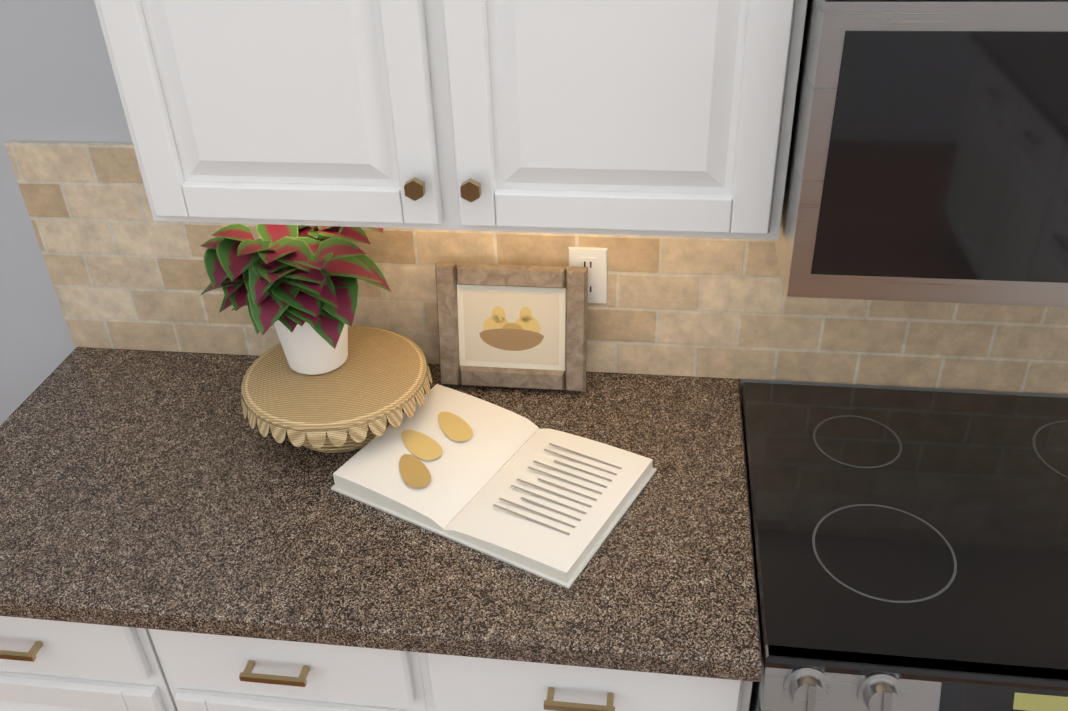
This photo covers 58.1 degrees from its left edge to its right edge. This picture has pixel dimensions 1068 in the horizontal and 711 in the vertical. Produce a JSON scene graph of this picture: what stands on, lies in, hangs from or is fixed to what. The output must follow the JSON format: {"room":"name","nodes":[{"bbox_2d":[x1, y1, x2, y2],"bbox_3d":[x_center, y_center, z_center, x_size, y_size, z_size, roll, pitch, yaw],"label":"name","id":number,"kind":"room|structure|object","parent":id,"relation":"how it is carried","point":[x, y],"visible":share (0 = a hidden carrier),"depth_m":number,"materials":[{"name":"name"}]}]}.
{"room":"kitchen","nodes":[
{"label":"kitchen","id":0,"kind":"room"},
{"bbox_2d":[0,0,1067,424],"bbox_3d":[1.317,-0.336,1.573,8.300,2.740,0.162,3,33,7],"label":"wall","id":1,"kind":"structure","parent":0,"point":[126,269],"depth_m":1.81,"materials":[{"name":"tile"}]},
{"bbox_2d":[94,0,807,239],"bbox_3d":[-0.080,-0.710,1.254,1.017,1.060,0.343,3,33,7],"label":"upper cabinet","id":2,"kind":"object","parent":1,"relation":"attached to","point":[674,118],"visible":1,"depth_m":1.29,"materials":[{"name":"white paint"}]},
{"bbox_2d":[774,0,1067,306],"bbox_3d":[0.736,-0.337,1.289,0.762,0.437,0.454,3,33,7],"label":"over-the-range microwave","id":3,"kind":"object","parent":2,"relation":"attached to","point":[928,158],"visible":0.94,"depth_m":1.18,"materials":[{"name":"silver metal"}]},
{"bbox_2d":[568,247,607,302],"bbox_3d":[0.100,-0.148,1.786,0.072,0.116,0.007,3,33,7],"label":"electrical outlet plate","id":4,"kind":"object","parent":1,"relation":"attached to","point":[594,260],"visible":0.75,"depth_m":1.77,"materials":[{"name":"white plastic"}]},
{"bbox_3d":[1.124,2.131,0.366,8.450,0.060,4.900,3,33,7],"label":"floor","id":5,"kind":"structure","parent":0,"visible":0},
{"bbox_2d":[0,619,211,710],"bbox_3d":[-0.747,0.570,2.009,0.523,0.875,0.663,3,33,7],"label":"base cabinet","id":6,"kind":"object","parent":5,"relation":"on","point":[44,666],"depth_m":1.57,"materials":[{"name":"white paint"}]},
{"bbox_2d":[184,635,475,710],"bbox_3d":[-0.344,0.588,1.957,0.590,0.875,0.663,3,33,7],"label":"base cabinet","id":7,"kind":"object","parent":5,"relation":"on","point":[235,674],"depth_m":1.50,"materials":[{"name":"white paint"}]},
{"bbox_2d":[0,347,762,684],"bbox_3d":[-0.332,0.216,1.692,1.392,0.036,0.693,3,33,7],"label":"countertop","id":8,"kind":"structure","parent":7,"relation":"on","point":[138,492],"depth_m":1.53,"materials":[{"name":"brown stone"}]},
{"bbox_2d":[241,326,431,452],"bbox_3d":[-0.358,0.075,1.765,0.344,0.112,0.343,3,33,7],"label":"cake stand","id":9,"kind":"object","parent":8,"relation":"on","point":[369,388],"visible":0.9,"depth_m":1.69,"materials":[{"name":"beige wicker"}]},
{"bbox_2d":[200,223,390,374],"bbox_3d":[-0.396,-0.120,1.685,0.330,0.300,0.330,3,33,7],"label":"plant","id":10,"kind":"object","parent":9,"relation":"on","point":[297,286],"visible":0.96,"depth_m":1.59,"materials":[{"name":"green plant"}]},
{"bbox_2d":[331,384,656,588],"bbox_3d":[-0.068,0.198,1.631,0.462,0.035,0.310,17,38,26],"label":"open cookbook","id":11,"kind":"object","parent":8,"relation":"on","point":[502,484],"visible":0.98,"depth_m":1.60,"materials":[{"name":"white paper"}]},
{"bbox_2d":[435,262,587,390],"bbox_3d":[-0.043,-0.050,1.815,0.285,0.242,0.065,3,33,7],"label":"framed art","id":12,"kind":"object","parent":8,"relation":"on","point":[509,325],"visible":1,"depth_m":1.81,"materials":[{"name":"stone"},{"name":"canvas"}]},
{"bbox_2d":[468,659,751,710],"bbox_3d":[0.088,0.609,1.902,0.574,0.875,0.663,3,33,7],"label":"base cabinet","id":13,"kind":"object","parent":5,"relation":"on","point":[495,686],"depth_m":1.43,"materials":[{"name":"white paint"}]},
{"bbox_2d":[741,382,1067,710],"bbox_3d":[0.749,0.650,1.754,0.770,0.925,0.725,3,33,7],"label":"range","id":14,"kind":"object","parent":5,"relation":"on","point":[910,550],"visible":0.96,"depth_m":1.47,"materials":[{"name":"black glass"}]}
]}

